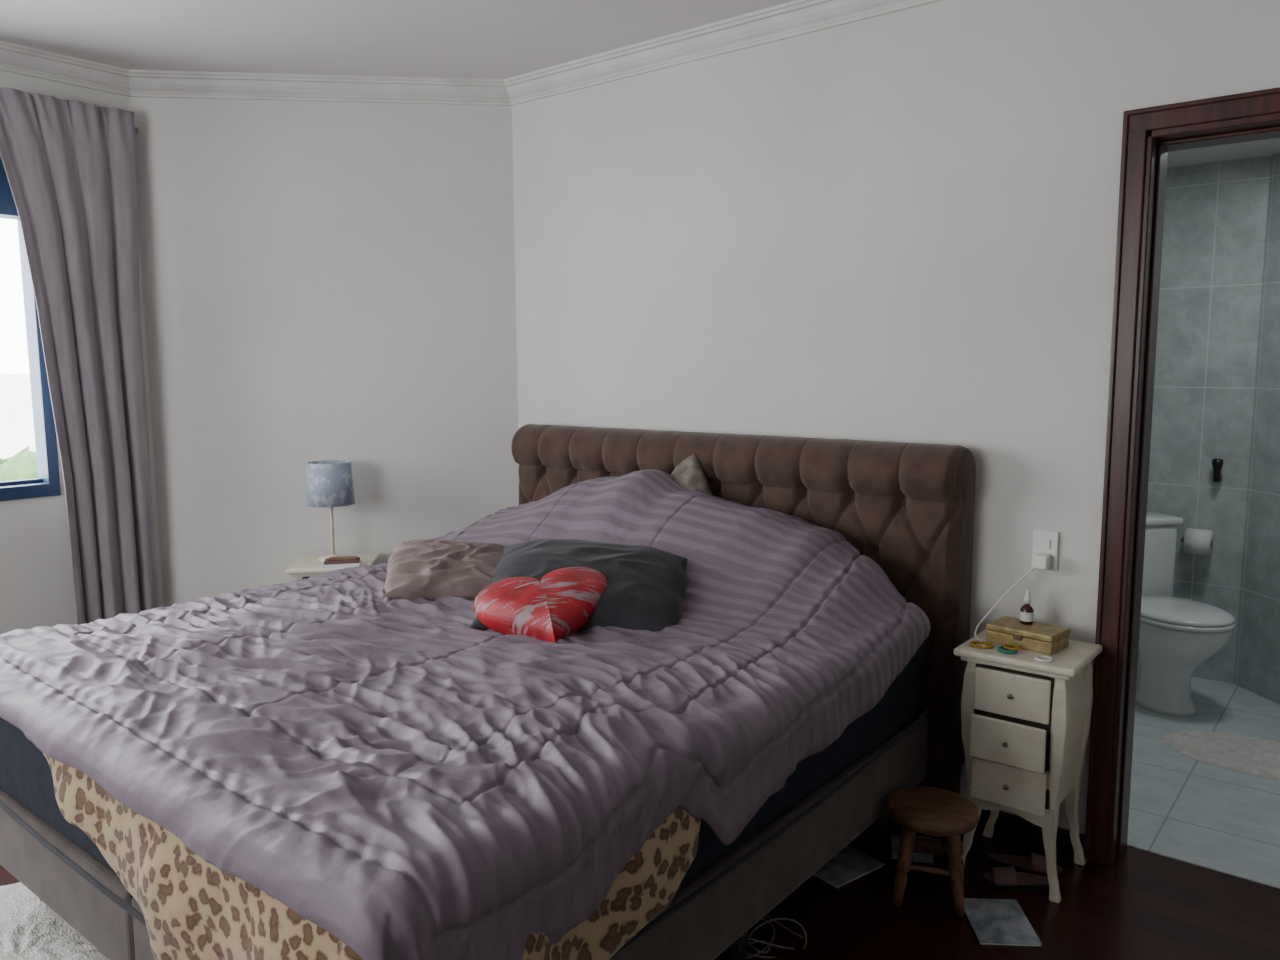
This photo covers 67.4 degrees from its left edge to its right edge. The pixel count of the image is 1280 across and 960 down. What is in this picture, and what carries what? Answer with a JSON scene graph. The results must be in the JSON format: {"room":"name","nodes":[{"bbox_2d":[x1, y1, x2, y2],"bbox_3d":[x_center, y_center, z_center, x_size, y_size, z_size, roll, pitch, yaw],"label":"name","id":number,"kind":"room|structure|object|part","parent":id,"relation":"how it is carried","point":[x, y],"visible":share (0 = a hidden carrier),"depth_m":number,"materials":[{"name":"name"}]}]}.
{"room":"bedroom","nodes":[
{"label":"bedroom","id":0,"kind":"room"},
{"bbox_2d":[0,70,163,633],"bbox_3d":[-3.185,-0.159,2.724,0.162,2.635,3.582,5,9,38],"label":"wall","id":1,"kind":"structure","parent":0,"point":[37,584],"depth_m":3.72,"materials":[{"name":"paint"}]},
{"bbox_2d":[0,156,19,219],"bbox_3d":[-2.947,-1.044,2.885,0.108,0.290,1.998,5,9,38],"label":"box","id":2,"kind":"object","parent":1,"relation":"attached to","point":[8,209],"visible":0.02,"depth_m":3.55,"materials":[{"name":"blue metal"}]},
{"bbox_3d":[-2.956,0.094,3.034,0.030,0.015,2.000,5,9,38],"label":"sash bottom","id":3,"kind":"part","parent":1,"relation":"part of","materials":[{"name":"blue wood"}]},
{"bbox_3d":[-2.940,0.128,3.025,0.112,0.050,2.000,5,9,38],"label":"frame bottom","id":4,"kind":"part","parent":1,"relation":"part of","materials":[{"name":"blue wood"}]},
{"bbox_3d":[-2.332,-0.613,3.707,0.110,1.350,0.040,5,9,38],"label":"frame","id":5,"kind":"part","parent":1,"relation":"part of","materials":[{"name":"blue wood"}]},
{"bbox_2d":[0,87,158,624],"bbox_3d":[-2.178,-0.215,3.742,0.069,2.451,0.552,5,9,38],"label":"curtain","id":6,"kind":"object","parent":1,"relation":"attached to","point":[70,167],"visible":0.85,"depth_m":3.75,"materials":[{"name":"fabric"}]},
{"bbox_2d":[130,97,518,606],"bbox_3d":[-1.300,-0.345,4.178,1.652,2.635,0.150,-1,7,-6],"label":"wall","id":7,"kind":"structure","parent":0,"point":[322,280],"depth_m":4.06,"materials":[{"name":"paint"}]},
{"bbox_2d":[0,0,941,105],"bbox_3d":[-0.711,-1.442,2.600,7.155,0.085,2.881,0,7,-1],"label":"trim","id":8,"kind":"structure","parent":7,"relation":"attached to","point":[797,17],"depth_m":3.75,"materials":[{"name":"paint"}]},
{"bbox_2d":[0,0,794,78],"bbox_3d":[-0.681,-1.367,1.210,5.780,0.100,4.900,5,9,38],"label":"ceiling","id":9,"kind":"structure","parent":0,"point":[468,39],"depth_m":3.37,"materials":[{"name":"paint"}]},
{"bbox_2d":[0,676,1279,959],"bbox_3d":[-0.023,1.246,2.337,5.780,0.104,6.960,5,9,38],"label":"floor","id":10,"kind":"structure","parent":0,"point":[1145,905],"depth_m":2.69,"materials":[{"name":"brown wood"}]},
{"bbox_2d":[0,882,108,959],"bbox_3d":[-1.536,1.182,2.373,0.983,0.038,0.847,4,8,33],"label":"rug","id":11,"kind":"object","parent":10,"relation":"on","point":[30,929],"visible":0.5,"depth_m":2.47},
{"bbox_2d":[286,553,380,578],"bbox_3d":[-1.265,0.665,4.026,0.326,0.665,0.302,-1,7,-6],"label":"nightstand","id":12,"kind":"object","parent":10,"relation":"on","point":[307,566],"visible":0.06,"depth_m":3.90,"materials":[{"name":"white paint"}]},
{"bbox_3d":[-1.267,0.363,3.995,0.294,0.014,0.280,-1,7,-6],"label":"moulding","id":13,"kind":"part","parent":12,"relation":"part of","materials":[{"name":"white paint"}]},
{"bbox_2d":[306,460,354,561],"bbox_3d":[-1.280,0.130,3.979,0.192,0.410,0.192,5,9,38],"label":"table lamp","id":14,"kind":"object","parent":12,"relation":"on","point":[329,482],"visible":0.87,"depth_m":3.90,"materials":[{"name":"blue fabric"}]},
{"bbox_3d":[-1.280,0.013,3.965,0.192,0.175,0.192,5,9,38],"label":"lamp shade","id":15,"kind":"part","parent":14,"relation":"part of","materials":[{"name":"blue fabric"}]},
{"bbox_3d":[-1.279,0.199,3.988,0.018,0.230,0.018,5,9,38],"label":"stem","id":16,"kind":"part","parent":14,"relation":"part of","materials":[{"name":"white paint"}]},
{"bbox_2d":[321,556,360,567],"bbox_3d":[-1.212,0.330,3.895,0.150,0.031,0.080,-2,7,-12],"label":"books","id":17,"kind":"object","parent":12,"relation":"on","point":[345,561],"visible":0.98,"depth_m":3.86,"materials":[{"name":"paper"}]},
{"bbox_2d":[0,424,975,959],"bbox_3d":[-0.406,0.532,2.773,1.940,1.221,2.198,5,9,38],"label":"bed","id":18,"kind":"object","parent":10,"relation":"on","point":[906,507],"visible":0.34,"depth_m":2.85,"materials":[{"name":"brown fabric"}]},
{"bbox_2d":[43,753,700,959],"bbox_3d":[-0.574,0.771,1.976,1.241,0.485,0.777,5,9,38],"label":"blanket","id":19,"kind":"object","parent":18,"relation":"on","point":[192,909],"visible":0.48,"depth_m":1.68,"materials":[{"name":"beige fabric"}]},
{"bbox_2d":[382,538,506,600],"bbox_3d":[-0.602,0.311,3.112,0.444,0.216,0.370,-1,7,-9],"label":"cushion","id":20,"kind":"object","parent":18,"relation":"on","point":[430,569],"visible":0.59,"depth_m":3.00,"materials":[{"name":"fabric"}]},
{"bbox_3d":[-0.444,0.608,2.741,1.840,0.302,1.995,5,9,38],"label":"mattress","id":21,"kind":"part","parent":18,"relation":"part of","materials":[{"name":"fabric"}]},
{"bbox_2d":[0,469,930,959],"bbox_3d":[-0.456,0.344,2.670,2.006,0.577,2.086,5,9,38],"label":"comforter","id":22,"kind":"object","parent":18,"relation":"on","point":[411,781],"visible":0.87,"depth_m":2.00,"materials":[{"name":"purple fabric"}]},
{"bbox_2d":[473,567,607,641],"bbox_3d":[-0.270,0.341,2.657,0.328,0.183,0.310,4,8,31],"label":"cushion","id":23,"kind":"object","parent":22,"relation":"on","point":[551,608],"visible":0.91,"depth_m":2.56,"materials":[{"name":"red fabric"}]},
{"bbox_2d":[469,538,686,631],"bbox_3d":[-0.157,0.327,2.781,0.593,0.273,0.420,0,7,5],"label":"cushion","id":24,"kind":"object","parent":18,"relation":"on","point":[645,589],"visible":0.52,"depth_m":2.72,"materials":[{"name":"fabric"}]},
{"bbox_2d":[670,453,712,495],"bbox_3d":[0.112,0.213,3.434,0.507,0.411,0.146,-41,-28,28],"label":"bed pillow","id":25,"kind":"object","parent":18,"relation":"on","point":[689,473],"depth_m":3.37,"materials":[{"name":"beige fabric"}]},
{"bbox_3d":[0.280,0.550,3.597,1.870,0.980,0.067,5,9,38],"label":"headboard panel","id":26,"kind":"part","parent":18,"relation":"part of","materials":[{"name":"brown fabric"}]},
{"bbox_2d":[747,916,806,958],"bbox_3d":[0.307,1.155,2.433,0.182,0.074,0.192,5,9,38],"label":"cable","id":27,"kind":"object","parent":10,"relation":"on","point":[763,951],"visible":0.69,"depth_m":2.42,"materials":[{"name":"grey plastic"}]},
{"bbox_2d":[813,845,884,887],"bbox_3d":[0.590,1.132,2.821,0.204,0.007,0.154,-5,9,-36],"label":"magazine","id":28,"kind":"object","parent":10,"relation":"on","point":[849,864],"visible":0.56,"depth_m":2.80,"materials":[{"name":"paper"}]},
{"bbox_2d":[891,833,942,862],"bbox_3d":[0.842,1.121,2.922,0.150,0.002,0.160,1,7,14],"label":"loose papers","id":29,"kind":"object","parent":10,"relation":"on","point":[918,854],"visible":0.61,"depth_m":2.90,"materials":[{"name":"white paper"}]},
{"bbox_2d":[885,786,978,916],"bbox_3d":[0.805,1.023,2.660,0.248,0.262,0.248,2,7,19],"label":"wooden stool","id":30,"kind":"object","parent":10,"relation":"on","point":[932,811],"visible":1,"depth_m":2.60,"materials":[{"name":"brown wood"}]},
{"bbox_3d":[0.721,1.043,2.622,0.066,0.232,0.040,-3,7,-21],"label":"leg","id":31,"kind":"part","parent":30,"relation":"part of","materials":[{"name":"brown wood"}]},
{"bbox_3d":[0.805,0.912,2.647,0.248,0.040,0.248,2,7,19],"label":"seat","id":32,"kind":"part","parent":30,"relation":"part of","materials":[{"name":"brown wood"}]},
{"bbox_3d":[0.846,1.047,2.580,0.056,0.232,0.056,2,7,19],"label":"leg","id":33,"kind":"part","parent":30,"relation":"part of","materials":[{"name":"brown wood"}]},
{"bbox_3d":[0.890,1.032,2.703,0.066,0.232,0.040,-3,7,-21],"label":"leg","id":34,"kind":"part","parent":30,"relation":"part of","materials":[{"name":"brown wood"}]},
{"bbox_2d":[964,898,1041,945],"bbox_3d":[0.946,1.164,2.532,0.154,0.008,0.204,0,7,4],"label":"magazine","id":35,"kind":"object","parent":10,"relation":"on","point":[993,921],"visible":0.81,"depth_m":2.52,"materials":[{"name":"paper"}]},
{"bbox_2d":[983,866,1048,889],"bbox_3d":[1.077,1.122,2.724,0.200,0.046,0.079,1,7,9],"label":"slipper","id":36,"kind":"object","parent":10,"relation":"on","point":[1005,876],"visible":0.94,"depth_m":2.71,"materials":[{"name":"plastic"}]},
{"bbox_2d":[989,852,1061,875],"bbox_3d":[1.128,1.112,2.811,0.200,0.046,0.079,3,8,24],"label":"slipper","id":37,"kind":"object","parent":10,"relation":"on","point":[1035,864],"visible":0.72,"depth_m":2.79,"materials":[{"name":"plastic"}]},
{"bbox_2d":[953,629,1102,902],"bbox_3d":[1.101,0.805,2.765,0.326,0.665,0.330,5,9,38],"label":"nightstand","id":38,"kind":"object","parent":10,"relation":"on","point":[1025,720],"visible":0.94,"depth_m":2.65,"materials":[{"name":"white paint"}]},
{"bbox_3d":[0.956,0.824,2.772,0.066,0.629,0.066,5,9,38],"label":"leg","id":39,"kind":"part","parent":38,"relation":"part of","materials":[{"name":"white paint"}]},
{"bbox_2d":[970,640,993,648],"bbox_3d":[0.974,0.470,2.737,0.066,0.010,0.060,5,9,38],"label":"bracelet","id":40,"kind":"object","parent":38,"relation":"on","point":[972,643],"visible":1,"depth_m":2.73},
{"bbox_3d":[1.101,0.801,2.952,0.066,0.629,0.040,5,9,38],"label":"leg","id":41,"kind":"part","parent":38,"relation":"part of","materials":[{"name":"white paint"}]},
{"bbox_2d":[997,646,1017,653],"bbox_3d":[1.027,0.475,2.684,0.056,0.012,0.051,5,9,38],"label":"bracelet","id":42,"kind":"object","parent":38,"relation":"on","point":[1001,649],"visible":0.88,"depth_m":2.67,"materials":[{"name":"teal plastic"}]},
{"bbox_2d":[1003,644,1019,649],"bbox_3d":[1.036,0.466,2.678,0.044,0.008,0.040,5,9,38],"label":"bracelet","id":43,"kind":"object","parent":42,"relation":"on","point":[1006,646],"visible":1,"depth_m":2.67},
{"bbox_3d":[1.009,0.724,2.641,0.202,0.122,0.014,5,9,38],"label":"drawer","id":44,"kind":"part","parent":38,"relation":"part of","materials":[{"name":"white paint"}]},
{"bbox_3d":[1.024,0.851,2.674,0.202,0.122,0.014,5,9,38],"label":"drawer","id":45,"kind":"part","parent":38,"relation":"part of","materials":[{"name":"white paint"}]},
{"bbox_2d":[974,553,1050,641],"bbox_3d":[1.089,0.342,2.826,0.243,0.240,0.103,-4,8,-25],"label":"charger","id":46,"kind":"object","parent":38,"relation":"on","point":[1041,561],"visible":1,"depth_m":2.82,"materials":[{"name":"white plastic"}]},
{"bbox_3d":[1.023,0.592,2.644,0.202,0.122,0.014,5,9,38],"label":"drawer","id":47,"kind":"part","parent":38,"relation":"part of","materials":[{"name":"white paint"}]},
{"bbox_3d":[1.111,0.502,2.744,0.294,0.014,0.280,5,9,38],"label":"moulding","id":48,"kind":"part","parent":38,"relation":"part of","materials":[{"name":"white paint"}]},
{"bbox_2d":[986,616,1070,654],"bbox_3d":[1.110,0.444,2.753,0.130,0.055,0.196,-7,9,-43],"label":"jewelry box","id":49,"kind":"object","parent":38,"relation":"on","point":[1039,637],"visible":0.99,"depth_m":2.71,"materials":[{"name":"brown wood"}]},
{"bbox_2d":[1020,589,1033,624],"bbox_3d":[1.116,0.364,2.766,0.037,0.100,0.037,5,9,38],"label":"bottle","id":50,"kind":"object","parent":49,"relation":"on","point":[1026,611],"visible":1,"depth_m":2.76,"materials":[{"name":"glass"}]},
{"bbox_3d":[1.111,0.426,2.752,0.126,0.019,0.196,-7,9,-43],"label":"box lid","id":51,"kind":"part","parent":49,"relation":"part of","materials":[{"name":"brown wood"}]},
{"bbox_2d":[1035,655,1053,661],"bbox_3d":[1.097,0.486,2.607,0.047,0.008,0.047,5,9,38],"label":"tie","id":52,"kind":"object","parent":38,"relation":"on","point":[1047,658],"visible":1,"depth_m":2.60,"materials":[{"name":"white plastic"}]},
{"bbox_3d":[1.136,0.840,2.628,0.066,0.629,0.066,5,9,38],"label":"leg","id":53,"kind":"part","parent":38,"relation":"part of","materials":[{"name":"white paint"}]},
{"bbox_3d":[1.282,0.817,2.808,0.066,0.629,0.040,5,9,38],"label":"leg","id":54,"kind":"part","parent":38,"relation":"part of","materials":[{"name":"white paint"}]},
{"bbox_2d":[1135,512,1235,716],"bbox_3d":[2.241,0.570,4.133,0.400,0.783,0.668,-1,7,-8],"label":"toilet","id":55,"kind":"object","parent":10,"relation":"on","point":[1176,634],"visible":0.54,"depth_m":4.01,"materials":[{"name":"ceramic"}]},
{"bbox_3d":[2.205,0.370,4.347,0.380,0.360,0.170,-1,7,-8],"label":"tank","id":56,"kind":"part","parent":55,"relation":"part of","materials":[{"name":"ceramic"}]},
{"bbox_3d":[2.204,0.178,4.324,0.400,0.033,0.190,-1,7,-8],"label":"tank lid","id":57,"kind":"part","parent":55,"relation":"part of","materials":[{"name":"ceramic"}]},
{"bbox_3d":[2.257,0.777,4.055,0.370,0.392,0.444,-1,7,-8],"label":"pedestal bowl","id":58,"kind":"part","parent":55,"relation":"part of","materials":[{"name":"ceramic"}]},
{"bbox_3d":[2.256,0.571,4.029,0.384,0.021,0.459,-1,7,-8],"label":"seat","id":59,"kind":"part","parent":55,"relation":"part of","materials":[{"name":"ceramic"}]},
{"bbox_3d":[2.255,0.545,4.028,0.380,0.029,0.455,-1,7,-8],"label":"lid","id":60,"kind":"part","parent":55,"relation":"part of","materials":[{"name":"ceramic"}]},
{"bbox_2d":[1162,730,1279,779],"bbox_3d":[2.298,1.020,3.583,0.619,0.021,0.405,5,9,38],"label":"bath mat","id":61,"kind":"object","parent":10,"relation":"on","point":[1239,753],"visible":1,"depth_m":3.61,"materials":[{"name":"white fabric"}]},
{"bbox_2d":[512,0,1279,833],"bbox_3d":[1.207,-0.203,2.899,4.462,2.635,0.150,5,9,38],"label":"wall","id":62,"kind":"structure","parent":0,"point":[900,226],"depth_m":3.06,"materials":[{"name":"paint"}]},
{"bbox_2d":[1031,530,1058,570],"bbox_3d":[1.201,0.208,2.848,0.074,0.116,0.015,5,9,38],"label":"wall outlet","id":63,"kind":"object","parent":62,"relation":"attached to","point":[1044,542],"visible":0.88,"depth_m":2.84,"materials":[{"name":"white plastic"}]},
{"bbox_2d":[1084,115,1128,861],"bbox_3d":[1.322,0.067,2.723,0.014,2.140,0.029,5,9,38],"label":"door frame","id":64,"kind":"structure","parent":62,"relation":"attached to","point":[1125,117],"depth_m":2.70,"materials":[{"name":"brown wood"}]},
{"bbox_2d":[1117,145,1167,857],"bbox_3d":[1.449,0.102,2.774,0.008,2.055,0.100,5,9,38],"label":"door frame","id":65,"kind":"object","parent":62,"relation":"attached to","point":[1162,154],"visible":1,"depth_m":2.75,"materials":[{"name":"brown wood"}]},
{"bbox_2d":[1089,113,1279,865],"bbox_3d":[1.708,0.089,2.521,0.870,2.140,0.176,5,9,38],"label":"door frame","id":66,"kind":"structure","parent":62,"relation":"attached to","point":[1137,140],"depth_m":2.69,"materials":[{"name":"brown wood"}]},
{"bbox_2d":[1158,126,1279,151],"bbox_3d":[1.745,-0.892,2.411,0.779,0.012,0.100,5,9,38],"label":"door frame","id":67,"kind":"object","parent":66,"relation":"attached to","point":[1269,132],"depth_m":2.55,"materials":[{"name":"brown wood"}]},
{"bbox_2d":[1128,93,1279,131],"bbox_3d":[1.675,-0.934,2.318,0.925,0.059,0.022,5,9,38],"label":"door frame","id":68,"kind":"structure","parent":62,"relation":"in","point":[1268,104],"depth_m":2.48,"materials":[{"name":"brown wood"}]},
{"bbox_2d":[1123,87,1279,115],"bbox_3d":[1.672,-0.956,2.312,0.925,0.014,0.030,5,9,38],"label":"bead","id":69,"kind":"object","parent":68,"relation":"attached to","point":[1272,91],"visible":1,"depth_m":2.47,"materials":[{"name":"brown wood"}]},
{"bbox_2d":[1147,156,1270,683],"bbox_3d":[2.309,-0.274,4.660,1.262,2.340,0.150,5,9,38],"label":"wall","id":70,"kind":"structure","parent":0,"point":[1214,227],"depth_m":4.34,"materials":[{"name":"tile"}]},
{"bbox_2d":[1181,528,1212,555],"bbox_3d":[2.531,0.279,4.367,0.124,0.116,0.133,5,9,38],"label":"toilet paper holder","id":71,"kind":"object","parent":70,"relation":"attached to","point":[1196,541],"visible":1,"depth_m":4.32,"materials":[{"name":"paper"}]},
{"bbox_2d":[1212,458,1222,481],"bbox_3d":[2.596,-0.045,4.316,0.044,0.105,0.067,5,9,38],"label":"bidet sprayer","id":72,"kind":"object","parent":70,"relation":"attached to","point":[1217,463],"visible":1,"depth_m":4.30,"materials":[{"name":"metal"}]},
{"bbox_2d":[1167,138,1279,167],"bbox_3d":[2.014,-1.364,3.529,2.350,0.100,2.060,5,9,38],"label":"ceiling","id":73,"kind":"structure","parent":0,"point":[1267,147],"depth_m":4.04,"materials":[{"name":"paint"}]},
{"bbox_2d":[1233,153,1279,704],"bbox_3d":[2.847,-0.156,3.663,0.150,2.340,1.328,-1,7,-6],"label":"wall","id":74,"kind":"structure","parent":0,"point":[1257,656],"depth_m":4.17,"materials":[{"name":"tile"}]},
{"label":"outside","id":75,"kind":"structure","parent":0,"visible":0},
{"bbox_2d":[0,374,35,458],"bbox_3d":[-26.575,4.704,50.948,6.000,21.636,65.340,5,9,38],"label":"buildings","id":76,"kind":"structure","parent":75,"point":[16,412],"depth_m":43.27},
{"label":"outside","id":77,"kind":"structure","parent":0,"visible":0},
{"bbox_2d":[0,446,37,481],"bbox_3d":[-9.784,0.980,13.806,5.788,3.082,12.721,5,9,38],"label":"canopy","id":78,"kind":"object","parent":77,"point":[23,465],"visible":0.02,"depth_m":12.79,"materials":[{"name":"green plant"}]}
]}

